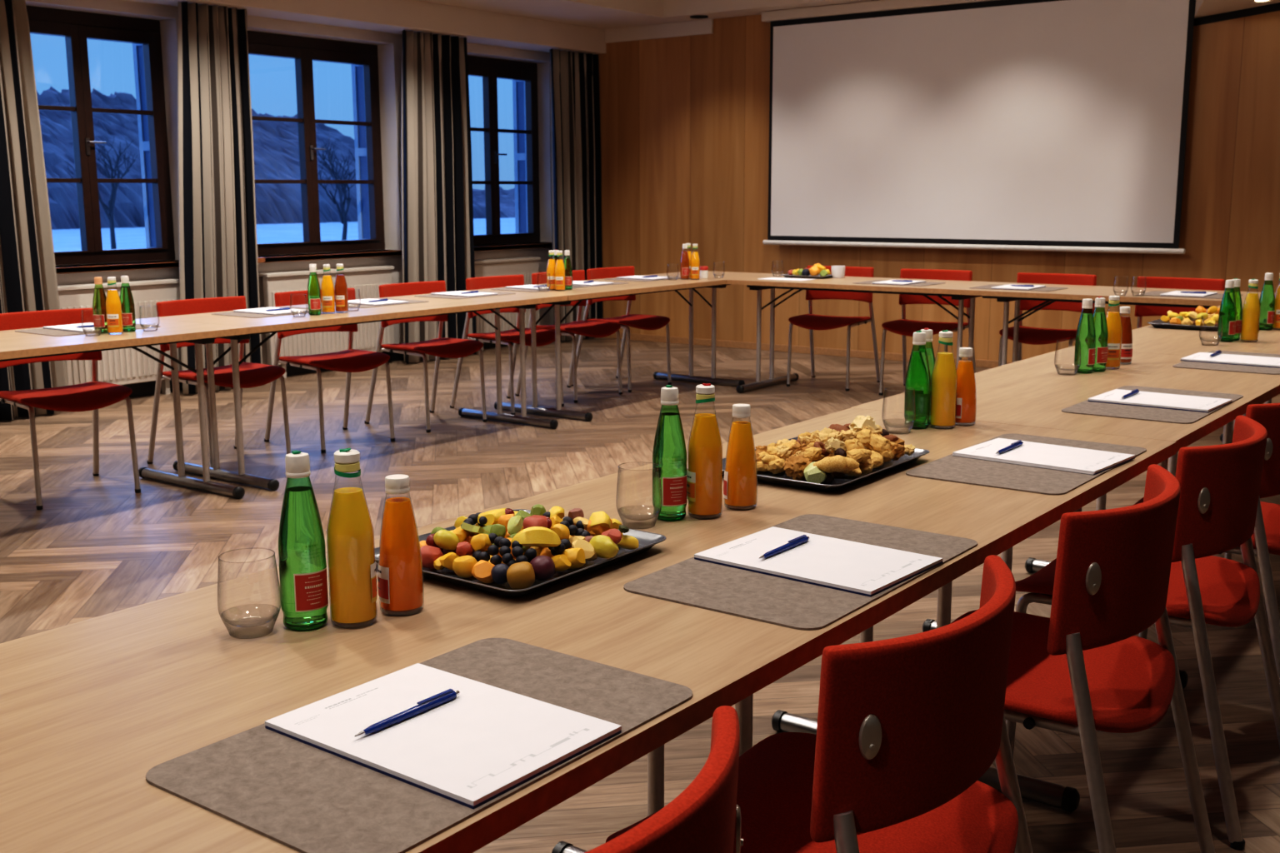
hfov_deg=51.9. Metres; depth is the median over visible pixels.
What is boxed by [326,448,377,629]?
juice bottle
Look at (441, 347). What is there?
chair
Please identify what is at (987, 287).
mat
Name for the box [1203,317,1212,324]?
chunk
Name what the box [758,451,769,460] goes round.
bun
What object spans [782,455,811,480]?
knot
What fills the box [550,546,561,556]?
blueberry
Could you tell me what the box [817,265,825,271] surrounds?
chunk
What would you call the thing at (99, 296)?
water bottle
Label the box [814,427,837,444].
pastry
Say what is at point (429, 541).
grape
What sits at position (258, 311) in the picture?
pad
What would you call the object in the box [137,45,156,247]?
shutter
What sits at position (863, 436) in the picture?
bun
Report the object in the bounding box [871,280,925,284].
pad
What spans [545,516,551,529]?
grape
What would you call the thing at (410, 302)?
mat
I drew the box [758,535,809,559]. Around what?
ballpoint pen
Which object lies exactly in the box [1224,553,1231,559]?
chair
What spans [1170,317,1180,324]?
chunk
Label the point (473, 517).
blueberry
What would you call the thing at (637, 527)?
tumbler
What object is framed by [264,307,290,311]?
ballpoint pen
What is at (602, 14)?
ceiling
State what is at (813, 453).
bun
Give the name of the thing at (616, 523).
pineapple chunk
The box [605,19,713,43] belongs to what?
trim
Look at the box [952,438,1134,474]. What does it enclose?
pad
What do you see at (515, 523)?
grape
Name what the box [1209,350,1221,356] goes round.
ballpoint pen
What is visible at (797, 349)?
baseboard
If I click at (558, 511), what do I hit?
pineapple chunk
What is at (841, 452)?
chocolate piece
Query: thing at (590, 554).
wedge
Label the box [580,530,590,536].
blueberry
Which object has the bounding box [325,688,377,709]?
print
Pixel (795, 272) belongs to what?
pineapple chunk
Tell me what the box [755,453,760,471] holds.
knot
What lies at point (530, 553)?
blueberry
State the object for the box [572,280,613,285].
pad
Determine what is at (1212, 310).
chunk
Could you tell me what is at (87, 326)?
ballpoint pen
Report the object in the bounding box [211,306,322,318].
mat
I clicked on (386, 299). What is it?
ballpoint pen
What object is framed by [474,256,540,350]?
radiator
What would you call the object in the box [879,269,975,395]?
chair
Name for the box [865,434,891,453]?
bun
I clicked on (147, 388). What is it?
baseboard
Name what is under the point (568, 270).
water bottle
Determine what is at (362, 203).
shutter
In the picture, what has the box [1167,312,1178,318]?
pineapple chunk
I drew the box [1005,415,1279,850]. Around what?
chair
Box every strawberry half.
[419,545,444,569]
[455,541,474,556]
[522,515,547,529]
[601,529,621,544]
[787,270,793,274]
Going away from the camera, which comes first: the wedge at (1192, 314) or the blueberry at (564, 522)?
the blueberry at (564, 522)
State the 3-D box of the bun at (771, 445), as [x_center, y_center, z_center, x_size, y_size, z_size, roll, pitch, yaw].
[0.265,0.046,2.577,0.031,0.028,0.039,-9,13,-40]
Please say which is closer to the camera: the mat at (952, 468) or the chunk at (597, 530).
the chunk at (597, 530)
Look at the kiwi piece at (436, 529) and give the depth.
1.92 m
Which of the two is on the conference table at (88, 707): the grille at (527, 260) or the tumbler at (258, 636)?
the tumbler at (258, 636)
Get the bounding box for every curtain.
[0,0,68,419]
[177,1,262,394]
[400,29,476,364]
[549,48,602,342]
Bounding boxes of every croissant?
[761,455,779,464]
[841,467,861,476]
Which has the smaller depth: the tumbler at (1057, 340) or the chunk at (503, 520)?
the chunk at (503, 520)
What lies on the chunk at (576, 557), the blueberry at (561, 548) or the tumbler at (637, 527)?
the blueberry at (561, 548)
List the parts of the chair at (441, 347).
leg, leg, backrest, seat, leg, leg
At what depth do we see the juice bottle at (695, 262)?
8.22 m
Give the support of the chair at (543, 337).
on the floor
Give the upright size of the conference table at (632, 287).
0.708 m
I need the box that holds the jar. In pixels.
[700,266,708,278]
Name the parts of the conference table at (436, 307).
leg, leg, leg, leg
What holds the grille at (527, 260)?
attached to the radiator at (527, 266)
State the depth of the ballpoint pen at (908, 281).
7.82 m
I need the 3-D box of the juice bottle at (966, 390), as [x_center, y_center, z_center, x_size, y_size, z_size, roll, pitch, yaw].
[0.757,-0.094,3.073,0.059,0.180,0.058,-2,10,-12]
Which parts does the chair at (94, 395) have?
leg, backrest, seat, leg, leg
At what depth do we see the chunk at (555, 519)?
1.93 m
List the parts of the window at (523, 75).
sash, handle, sill, sash, shutter frame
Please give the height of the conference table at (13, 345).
0.708 m
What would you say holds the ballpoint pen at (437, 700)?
on the pad at (469, 750)
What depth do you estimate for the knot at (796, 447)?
2.51 m
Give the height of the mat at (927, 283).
0.003 m
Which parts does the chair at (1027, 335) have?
leg, leg, seat, backrest, leg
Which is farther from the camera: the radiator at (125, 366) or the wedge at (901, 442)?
the radiator at (125, 366)
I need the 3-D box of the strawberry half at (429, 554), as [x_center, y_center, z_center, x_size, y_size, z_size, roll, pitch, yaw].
[-0.300,0.187,1.877,0.040,0.035,0.029,-2,10,-10]
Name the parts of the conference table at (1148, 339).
leg, leg, leg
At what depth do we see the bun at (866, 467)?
2.49 m
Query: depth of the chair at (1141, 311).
7.46 m
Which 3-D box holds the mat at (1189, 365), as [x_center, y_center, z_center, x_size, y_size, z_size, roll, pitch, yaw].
[1.919,-0.205,4.178,0.312,0.003,0.520,7,13,36]
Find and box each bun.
[755,460,769,472]
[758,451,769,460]
[766,442,780,449]
[766,446,777,456]
[767,459,784,474]
[780,442,794,448]
[798,432,811,439]
[803,446,821,461]
[814,454,824,462]
[844,438,864,454]
[845,448,864,462]
[855,429,872,446]
[858,459,874,474]
[859,449,871,463]
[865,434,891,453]
[870,450,883,469]
[878,450,894,462]
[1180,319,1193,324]
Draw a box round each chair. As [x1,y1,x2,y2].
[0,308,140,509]
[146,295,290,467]
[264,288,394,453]
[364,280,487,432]
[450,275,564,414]
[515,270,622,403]
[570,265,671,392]
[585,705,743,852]
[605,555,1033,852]
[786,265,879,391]
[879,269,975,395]
[950,464,1214,852]
[998,272,1096,366]
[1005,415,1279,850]
[1134,403,1279,683]
[1135,276,1224,328]
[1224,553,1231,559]
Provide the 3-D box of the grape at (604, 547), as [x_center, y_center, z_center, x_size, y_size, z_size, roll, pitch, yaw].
[-0.052,0.173,1.896,0.047,0.033,0.034,6,12,33]
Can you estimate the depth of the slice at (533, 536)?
1.83 m
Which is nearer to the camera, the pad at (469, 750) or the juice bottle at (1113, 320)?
the pad at (469, 750)
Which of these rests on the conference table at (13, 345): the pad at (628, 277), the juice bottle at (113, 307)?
the juice bottle at (113, 307)
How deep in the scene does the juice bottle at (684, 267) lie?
8.23 m
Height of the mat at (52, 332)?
0.003 m
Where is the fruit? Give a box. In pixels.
[506,561,534,589]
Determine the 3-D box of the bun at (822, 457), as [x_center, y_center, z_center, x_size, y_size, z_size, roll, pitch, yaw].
[0.337,0.058,2.507,0.031,0.030,0.038,5,11,26]
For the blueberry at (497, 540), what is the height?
0.015 m
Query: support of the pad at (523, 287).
on the mat at (505, 288)
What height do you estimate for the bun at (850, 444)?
0.035 m
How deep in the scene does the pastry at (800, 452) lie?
2.50 m
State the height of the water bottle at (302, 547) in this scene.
0.226 m
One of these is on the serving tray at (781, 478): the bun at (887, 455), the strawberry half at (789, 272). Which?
the bun at (887, 455)
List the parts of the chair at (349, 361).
leg, leg, backrest, seat, leg, leg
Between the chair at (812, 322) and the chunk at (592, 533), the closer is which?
the chunk at (592, 533)
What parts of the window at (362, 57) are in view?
sash, handle, sill, sash, shutter frame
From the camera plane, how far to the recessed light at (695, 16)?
10.23 m
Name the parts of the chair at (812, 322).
leg, leg, seat, backrest, leg, leg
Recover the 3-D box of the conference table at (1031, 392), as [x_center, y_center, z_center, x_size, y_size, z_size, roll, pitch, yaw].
[1.330,0.227,3.792,0.792,0.708,1.599,7,13,36]
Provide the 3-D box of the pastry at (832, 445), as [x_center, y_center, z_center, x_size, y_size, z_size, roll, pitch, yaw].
[0.371,0.039,2.499,0.042,0.038,0.038,1,10,6]
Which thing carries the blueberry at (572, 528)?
on the wedge at (572, 539)
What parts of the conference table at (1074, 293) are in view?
leg, leg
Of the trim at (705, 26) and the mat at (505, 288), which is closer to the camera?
the mat at (505, 288)
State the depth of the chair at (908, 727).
1.51 m
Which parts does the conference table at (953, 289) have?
leg, leg, leg, leg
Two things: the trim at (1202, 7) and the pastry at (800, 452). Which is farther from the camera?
the trim at (1202, 7)
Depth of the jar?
8.36 m
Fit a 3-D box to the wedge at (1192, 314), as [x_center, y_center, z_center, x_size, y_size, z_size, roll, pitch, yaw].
[2.225,-0.447,5.282,0.027,0.028,0.038,-9,13,-40]
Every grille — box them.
[57,279,179,290]
[258,265,394,277]
[474,256,540,264]
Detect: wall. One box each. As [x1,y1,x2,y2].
[25,0,554,364]
[598,10,1279,362]
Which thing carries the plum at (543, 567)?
on the serving tray at (647, 541)
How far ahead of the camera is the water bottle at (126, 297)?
5.23 m
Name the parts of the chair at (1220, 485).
leg, seat, bolt plate, leg, backrest, leg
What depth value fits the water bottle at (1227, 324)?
4.72 m
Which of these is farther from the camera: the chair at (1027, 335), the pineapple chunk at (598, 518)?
the chair at (1027, 335)
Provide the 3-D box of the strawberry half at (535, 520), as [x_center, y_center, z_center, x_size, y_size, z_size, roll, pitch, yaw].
[-0.150,0.146,1.902,0.035,0.035,0.047,0,10,1]
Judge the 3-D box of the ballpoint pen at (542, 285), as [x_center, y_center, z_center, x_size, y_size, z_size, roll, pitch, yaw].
[-0.561,-0.803,7.522,0.144,0.011,0.010,-8,13,-39]
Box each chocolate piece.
[834,448,846,457]
[880,429,889,436]
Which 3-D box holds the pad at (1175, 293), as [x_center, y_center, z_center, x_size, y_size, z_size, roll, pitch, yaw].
[2.864,-0.692,6.864,0.210,0.007,0.298,7,12,36]
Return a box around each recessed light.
[690,15,708,18]
[1249,0,1273,3]
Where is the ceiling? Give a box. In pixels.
[416,0,875,29]
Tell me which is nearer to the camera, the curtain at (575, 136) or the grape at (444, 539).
the grape at (444, 539)
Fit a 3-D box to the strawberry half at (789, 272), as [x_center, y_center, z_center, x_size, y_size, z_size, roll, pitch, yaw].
[0.971,-0.988,8.456,0.047,0.038,0.038,-6,11,-28]
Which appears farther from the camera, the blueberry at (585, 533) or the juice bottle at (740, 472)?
the juice bottle at (740, 472)
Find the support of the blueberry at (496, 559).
on the chunk
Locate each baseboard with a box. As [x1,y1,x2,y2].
[120,341,513,397]
[605,332,1011,368]
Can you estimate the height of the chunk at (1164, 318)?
0.030 m
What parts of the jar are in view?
lid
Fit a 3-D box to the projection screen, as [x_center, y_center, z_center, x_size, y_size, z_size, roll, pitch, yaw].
[2.228,-2.129,9.223,3.200,1.753,0.090,7,13,36]
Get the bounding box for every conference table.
[0,318,249,499]
[0,408,1176,852]
[149,290,568,490]
[475,270,779,421]
[725,274,1009,393]
[850,347,1279,689]
[961,282,1275,441]
[1070,301,1279,476]
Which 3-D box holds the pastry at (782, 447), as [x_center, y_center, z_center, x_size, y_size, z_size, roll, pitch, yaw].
[0.275,0.049,2.546,0.028,0.025,0.038,-6,12,-31]
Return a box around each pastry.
[774,445,786,452]
[775,438,791,444]
[776,447,792,459]
[792,450,804,455]
[799,435,815,445]
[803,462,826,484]
[810,430,820,439]
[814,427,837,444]
[824,437,846,455]
[825,430,845,442]
[828,424,849,432]
[840,430,856,440]
[849,415,878,432]
[862,425,882,436]
[875,425,882,434]
[882,435,899,441]
[904,444,914,455]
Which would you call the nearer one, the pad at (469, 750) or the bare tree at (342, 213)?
the pad at (469, 750)
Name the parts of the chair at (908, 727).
seat, leg, bolt plate, backrest, leg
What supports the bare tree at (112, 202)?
on the snowy ground
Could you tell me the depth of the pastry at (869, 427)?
2.59 m
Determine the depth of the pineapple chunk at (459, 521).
1.96 m
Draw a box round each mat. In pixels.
[15,323,159,336]
[145,638,692,852]
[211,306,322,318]
[320,298,429,308]
[414,290,515,299]
[490,285,581,292]
[543,280,628,287]
[605,275,680,281]
[623,514,977,630]
[853,280,945,286]
[905,433,1146,494]
[969,285,1068,291]
[1061,385,1243,424]
[1135,290,1242,299]
[1172,350,1279,374]
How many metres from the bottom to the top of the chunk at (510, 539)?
0.028 m
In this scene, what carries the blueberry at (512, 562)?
on the chunk
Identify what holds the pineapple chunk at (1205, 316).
on the serving tray at (1158, 323)
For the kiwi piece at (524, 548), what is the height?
0.029 m
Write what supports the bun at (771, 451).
on the pastry
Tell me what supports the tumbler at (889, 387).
on the conference table at (88, 707)
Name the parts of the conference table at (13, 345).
leg, leg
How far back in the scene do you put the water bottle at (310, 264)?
6.01 m
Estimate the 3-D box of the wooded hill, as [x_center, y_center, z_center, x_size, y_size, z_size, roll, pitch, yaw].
[-14.962,-21.057,102.886,19.595,9.099,130.000,7,13,36]
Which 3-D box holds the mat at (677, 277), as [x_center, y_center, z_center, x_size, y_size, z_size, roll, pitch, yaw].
[0.040,-0.941,8.362,0.340,0.003,0.460,7,13,36]
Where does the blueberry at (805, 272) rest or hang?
on the serving plate
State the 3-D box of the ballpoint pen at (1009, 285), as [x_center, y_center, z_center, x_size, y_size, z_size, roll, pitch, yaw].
[2.146,-0.792,7.393,0.144,0.011,0.010,6,12,31]
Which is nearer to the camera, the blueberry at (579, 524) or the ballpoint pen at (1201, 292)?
the blueberry at (579, 524)
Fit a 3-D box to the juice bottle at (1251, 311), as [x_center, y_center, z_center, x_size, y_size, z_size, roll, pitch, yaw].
[2.198,-0.418,4.731,0.060,0.227,0.058,-7,12,-32]
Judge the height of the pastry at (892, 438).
0.025 m
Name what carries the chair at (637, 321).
on the floor
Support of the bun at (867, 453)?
on the bun at (866, 467)
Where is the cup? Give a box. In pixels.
[831,265,844,278]
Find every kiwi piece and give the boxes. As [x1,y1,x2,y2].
[430,526,445,534]
[482,525,492,531]
[490,524,505,537]
[508,533,529,552]
[515,510,530,520]
[530,504,545,515]
[797,268,803,275]
[819,270,827,276]
[1175,315,1183,321]
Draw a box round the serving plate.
[781,274,832,279]
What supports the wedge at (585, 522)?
on the pineapple chunk at (598, 518)
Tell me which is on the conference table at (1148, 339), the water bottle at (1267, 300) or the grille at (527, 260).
the water bottle at (1267, 300)
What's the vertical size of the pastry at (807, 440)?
0.026 m
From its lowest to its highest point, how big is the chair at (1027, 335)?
0.767 m
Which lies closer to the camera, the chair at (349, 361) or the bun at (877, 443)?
the bun at (877, 443)
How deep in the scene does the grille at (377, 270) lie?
9.34 m
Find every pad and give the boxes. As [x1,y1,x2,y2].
[43,322,94,332]
[233,307,308,314]
[265,663,621,809]
[347,298,408,305]
[430,290,497,296]
[505,285,549,289]
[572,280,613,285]
[616,275,670,279]
[694,526,943,597]
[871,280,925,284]
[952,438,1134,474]
[991,284,1045,289]
[1087,389,1232,413]
[1160,290,1217,297]
[1180,352,1279,368]
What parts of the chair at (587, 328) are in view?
leg, backrest, leg, leg, seat, leg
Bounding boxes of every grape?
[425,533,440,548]
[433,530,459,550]
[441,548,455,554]
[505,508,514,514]
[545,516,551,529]
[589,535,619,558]
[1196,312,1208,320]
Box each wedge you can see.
[568,535,584,547]
[571,539,597,560]
[573,516,588,529]
[891,434,904,445]
[1189,311,1197,319]
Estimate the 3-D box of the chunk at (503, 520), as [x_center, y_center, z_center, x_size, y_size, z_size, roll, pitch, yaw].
[-0.199,0.144,1.957,0.025,0.028,0.032,0,10,1]
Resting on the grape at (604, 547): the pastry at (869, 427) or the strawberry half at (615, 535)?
the strawberry half at (615, 535)
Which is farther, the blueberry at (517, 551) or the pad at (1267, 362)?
the pad at (1267, 362)
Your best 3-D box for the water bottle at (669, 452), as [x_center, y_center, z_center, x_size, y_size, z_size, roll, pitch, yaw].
[0.050,0.043,2.191,0.059,0.226,0.058,7,12,34]
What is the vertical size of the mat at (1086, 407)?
0.003 m
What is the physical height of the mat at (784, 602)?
0.003 m
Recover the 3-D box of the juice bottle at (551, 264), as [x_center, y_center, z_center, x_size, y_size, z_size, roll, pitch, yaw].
[-0.495,-0.876,7.383,0.058,0.222,0.060,-5,11,-27]
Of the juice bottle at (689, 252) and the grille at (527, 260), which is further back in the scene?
the grille at (527, 260)
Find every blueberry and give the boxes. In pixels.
[463,518,474,525]
[468,514,478,524]
[472,550,481,561]
[477,516,487,526]
[478,551,489,561]
[487,545,499,555]
[488,533,497,544]
[490,555,501,564]
[494,536,504,547]
[499,538,510,547]
[499,545,510,556]
[501,553,513,564]
[505,559,516,566]
[511,540,523,548]
[511,546,523,557]
[515,555,527,563]
[525,548,536,559]
[542,511,549,517]
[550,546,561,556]
[554,542,564,553]
[559,520,569,528]
[560,539,569,549]
[562,516,573,524]
[568,525,577,535]
[575,520,584,529]
[575,528,584,535]
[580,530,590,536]
[801,268,809,275]
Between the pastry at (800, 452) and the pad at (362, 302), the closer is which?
the pastry at (800, 452)
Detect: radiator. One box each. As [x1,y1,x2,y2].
[57,279,181,394]
[258,265,394,378]
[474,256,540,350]
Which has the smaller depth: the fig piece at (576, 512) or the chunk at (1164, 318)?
the fig piece at (576, 512)
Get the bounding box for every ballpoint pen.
[74,325,94,327]
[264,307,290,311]
[354,689,459,737]
[367,298,388,302]
[460,290,479,294]
[531,285,546,287]
[641,275,658,277]
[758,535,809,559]
[892,280,913,282]
[995,440,1023,454]
[1009,285,1034,286]
[1121,389,1139,398]
[1178,291,1207,294]
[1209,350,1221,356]
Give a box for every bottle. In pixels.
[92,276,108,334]
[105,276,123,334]
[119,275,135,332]
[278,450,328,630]
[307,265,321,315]
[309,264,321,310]
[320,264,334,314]
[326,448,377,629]
[334,264,348,313]
[377,474,424,616]
[546,250,555,290]
[553,250,559,262]
[554,250,564,290]
[563,250,572,289]
[652,385,687,520]
[680,244,689,279]
[685,243,691,279]
[687,383,722,519]
[690,244,699,279]
[723,404,757,509]
[904,330,930,429]
[918,327,935,424]
[930,330,957,429]
[955,347,976,425]
[1074,298,1095,373]
[1093,296,1108,371]
[1105,295,1122,369]
[1120,306,1132,364]
[1217,280,1236,342]
[1230,278,1242,340]
[1240,278,1260,342]
[1259,272,1274,330]
[1272,274,1279,329]
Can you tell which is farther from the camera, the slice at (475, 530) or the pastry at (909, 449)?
the pastry at (909, 449)
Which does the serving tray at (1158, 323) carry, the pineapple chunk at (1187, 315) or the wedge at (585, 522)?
the pineapple chunk at (1187, 315)
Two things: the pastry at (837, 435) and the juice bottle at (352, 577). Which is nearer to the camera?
the juice bottle at (352, 577)
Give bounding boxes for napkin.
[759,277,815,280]
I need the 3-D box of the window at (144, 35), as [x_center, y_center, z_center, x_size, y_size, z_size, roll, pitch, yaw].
[-3.405,-1.725,7.982,0.480,1.540,1.430,7,13,36]
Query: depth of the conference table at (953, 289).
7.94 m
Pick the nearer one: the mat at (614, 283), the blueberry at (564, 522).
the blueberry at (564, 522)
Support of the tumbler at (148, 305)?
on the conference table at (13, 345)
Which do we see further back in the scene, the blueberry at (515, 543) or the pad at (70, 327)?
the pad at (70, 327)
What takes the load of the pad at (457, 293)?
on the mat at (498, 293)
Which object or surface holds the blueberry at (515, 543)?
on the chunk
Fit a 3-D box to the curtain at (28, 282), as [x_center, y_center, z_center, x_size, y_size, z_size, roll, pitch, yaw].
[-3.589,-1.207,7.124,0.111,2.388,0.834,7,13,36]
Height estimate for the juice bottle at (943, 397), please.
0.227 m
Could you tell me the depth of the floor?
5.36 m
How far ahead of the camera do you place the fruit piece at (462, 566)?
1.82 m
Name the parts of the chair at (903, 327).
leg, leg, seat, backrest, leg, leg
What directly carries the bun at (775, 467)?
on the serving tray at (781, 478)
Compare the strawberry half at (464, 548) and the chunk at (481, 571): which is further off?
the strawberry half at (464, 548)
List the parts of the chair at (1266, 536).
leg, seat, leg, backrest, leg, bolt plate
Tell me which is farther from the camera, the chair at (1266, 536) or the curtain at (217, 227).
the curtain at (217, 227)
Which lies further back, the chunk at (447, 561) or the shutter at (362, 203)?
the shutter at (362, 203)
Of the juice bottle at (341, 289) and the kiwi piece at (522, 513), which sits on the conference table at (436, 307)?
the juice bottle at (341, 289)
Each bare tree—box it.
[63,135,137,249]
[316,136,355,239]
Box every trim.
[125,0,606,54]
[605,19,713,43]
[1194,0,1279,18]
[1194,2,1279,25]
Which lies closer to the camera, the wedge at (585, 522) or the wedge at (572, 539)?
the wedge at (572, 539)
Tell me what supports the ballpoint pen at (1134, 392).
on the pad at (1165, 401)
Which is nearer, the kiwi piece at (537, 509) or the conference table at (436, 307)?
the kiwi piece at (537, 509)
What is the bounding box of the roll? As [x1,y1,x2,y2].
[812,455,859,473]
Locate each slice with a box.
[460,522,489,534]
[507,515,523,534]
[510,526,560,546]
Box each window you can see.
[26,5,179,274]
[247,30,402,263]
[467,55,552,251]
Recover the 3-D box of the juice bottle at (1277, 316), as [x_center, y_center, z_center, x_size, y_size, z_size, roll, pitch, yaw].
[2.503,-0.488,5.130,0.058,0.222,0.060,-3,10,-14]
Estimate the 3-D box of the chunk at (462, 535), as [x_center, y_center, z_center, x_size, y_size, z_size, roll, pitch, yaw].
[-0.264,0.159,1.911,0.033,0.029,0.025,0,10,1]
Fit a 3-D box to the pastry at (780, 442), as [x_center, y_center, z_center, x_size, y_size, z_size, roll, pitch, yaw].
[0.290,0.040,2.608,0.043,0.031,0.033,4,11,25]
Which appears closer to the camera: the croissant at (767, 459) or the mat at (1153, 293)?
the croissant at (767, 459)
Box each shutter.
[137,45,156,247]
[355,65,369,239]
[516,81,526,232]
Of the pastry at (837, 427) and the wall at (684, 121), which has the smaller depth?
the pastry at (837, 427)
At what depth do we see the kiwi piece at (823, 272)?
8.30 m
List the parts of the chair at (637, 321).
leg, backrest, leg, leg, seat, leg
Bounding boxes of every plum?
[490,563,509,584]
[530,555,554,580]
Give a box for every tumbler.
[139,305,159,331]
[217,552,280,639]
[615,465,662,529]
[881,386,915,434]
[1054,340,1080,375]
[1199,315,1222,345]
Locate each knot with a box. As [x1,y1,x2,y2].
[755,445,767,452]
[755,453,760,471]
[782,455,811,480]
[788,442,809,455]
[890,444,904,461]
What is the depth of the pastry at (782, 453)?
2.52 m
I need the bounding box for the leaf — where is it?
[618,525,629,533]
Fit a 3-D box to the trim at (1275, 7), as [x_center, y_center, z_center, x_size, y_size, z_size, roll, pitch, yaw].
[5.041,-2.573,7.118,3.880,0.490,0.012,7,13,36]
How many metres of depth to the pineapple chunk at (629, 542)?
1.94 m
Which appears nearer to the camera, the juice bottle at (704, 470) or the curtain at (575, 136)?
the juice bottle at (704, 470)
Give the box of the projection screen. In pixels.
[761,0,1195,254]
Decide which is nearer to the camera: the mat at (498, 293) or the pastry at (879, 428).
the pastry at (879, 428)
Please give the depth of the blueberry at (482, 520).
1.95 m
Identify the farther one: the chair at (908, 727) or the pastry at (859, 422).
the pastry at (859, 422)
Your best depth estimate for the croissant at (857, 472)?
2.46 m
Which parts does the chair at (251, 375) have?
leg, leg, backrest, seat, leg, leg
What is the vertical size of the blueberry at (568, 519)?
0.016 m
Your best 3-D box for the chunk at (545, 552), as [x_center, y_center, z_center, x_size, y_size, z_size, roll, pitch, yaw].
[-0.131,0.191,1.890,0.032,0.033,0.035,-6,12,-29]
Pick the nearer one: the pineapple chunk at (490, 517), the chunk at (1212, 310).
the pineapple chunk at (490, 517)
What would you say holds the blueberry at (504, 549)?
on the chunk
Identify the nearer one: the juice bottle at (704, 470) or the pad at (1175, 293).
the juice bottle at (704, 470)
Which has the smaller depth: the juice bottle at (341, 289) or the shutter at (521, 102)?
the juice bottle at (341, 289)
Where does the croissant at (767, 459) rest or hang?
on the bun at (761, 467)
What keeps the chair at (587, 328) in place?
on the floor
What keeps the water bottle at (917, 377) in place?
on the conference table at (88, 707)
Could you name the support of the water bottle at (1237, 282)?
on the conference table at (1148, 339)
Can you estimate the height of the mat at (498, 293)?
0.003 m
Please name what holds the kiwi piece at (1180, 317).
on the serving tray at (1158, 323)
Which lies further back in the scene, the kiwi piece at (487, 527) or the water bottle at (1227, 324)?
the water bottle at (1227, 324)
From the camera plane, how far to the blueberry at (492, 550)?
1.84 m
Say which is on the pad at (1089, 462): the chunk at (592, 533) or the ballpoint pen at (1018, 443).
the ballpoint pen at (1018, 443)
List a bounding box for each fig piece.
[568,508,584,524]
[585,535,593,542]
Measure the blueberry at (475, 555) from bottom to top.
0.015 m
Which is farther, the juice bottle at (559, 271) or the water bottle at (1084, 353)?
the juice bottle at (559, 271)
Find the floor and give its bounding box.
[0,337,1279,852]
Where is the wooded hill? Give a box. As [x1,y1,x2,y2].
[36,86,514,229]
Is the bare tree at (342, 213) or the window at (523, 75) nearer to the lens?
the window at (523, 75)
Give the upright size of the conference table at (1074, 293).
0.708 m
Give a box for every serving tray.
[373,509,666,597]
[721,436,929,491]
[1147,317,1242,331]
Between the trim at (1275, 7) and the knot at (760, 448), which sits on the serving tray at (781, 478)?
the knot at (760, 448)
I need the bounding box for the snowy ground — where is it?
[51,217,515,251]
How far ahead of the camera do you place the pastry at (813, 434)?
2.62 m
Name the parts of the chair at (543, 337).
leg, leg, backrest, leg, seat, leg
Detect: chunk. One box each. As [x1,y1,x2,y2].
[419,540,427,549]
[433,556,444,569]
[439,552,459,570]
[451,526,469,542]
[454,516,467,528]
[465,533,475,544]
[470,533,491,551]
[471,560,494,583]
[477,512,494,526]
[485,508,506,524]
[497,514,514,532]
[499,537,516,558]
[530,546,544,556]
[540,547,554,557]
[549,505,564,519]
[550,515,562,529]
[550,555,571,571]
[560,548,585,569]
[586,518,612,535]
[589,511,610,528]
[589,530,596,536]
[611,518,621,529]
[616,535,638,549]
[791,270,798,274]
[809,265,819,275]
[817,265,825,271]
[1160,315,1169,322]
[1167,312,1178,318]
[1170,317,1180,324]
[1179,311,1187,316]
[1184,311,1193,320]
[1195,305,1206,314]
[1195,319,1204,325]
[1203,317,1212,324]
[1205,320,1215,326]
[1207,305,1218,314]
[1211,314,1219,322]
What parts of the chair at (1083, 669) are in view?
leg, seat, leg, bolt plate, backrest, leg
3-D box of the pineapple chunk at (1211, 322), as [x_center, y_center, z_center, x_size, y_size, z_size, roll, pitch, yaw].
[2.250,-0.406,5.185,0.033,0.029,0.045,6,12,31]
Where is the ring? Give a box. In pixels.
[813,441,829,456]
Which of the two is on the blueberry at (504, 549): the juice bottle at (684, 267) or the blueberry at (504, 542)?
the blueberry at (504, 542)
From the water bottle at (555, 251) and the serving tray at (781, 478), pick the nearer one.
the serving tray at (781, 478)
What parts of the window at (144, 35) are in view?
sash, handle, sill, sash, shutter frame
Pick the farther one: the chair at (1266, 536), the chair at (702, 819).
the chair at (1266, 536)
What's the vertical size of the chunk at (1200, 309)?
0.043 m
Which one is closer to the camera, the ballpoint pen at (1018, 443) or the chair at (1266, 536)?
the ballpoint pen at (1018, 443)
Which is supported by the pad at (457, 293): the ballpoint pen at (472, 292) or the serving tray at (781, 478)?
the ballpoint pen at (472, 292)
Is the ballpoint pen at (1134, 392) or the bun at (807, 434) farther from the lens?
the ballpoint pen at (1134, 392)
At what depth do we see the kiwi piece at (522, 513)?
2.02 m

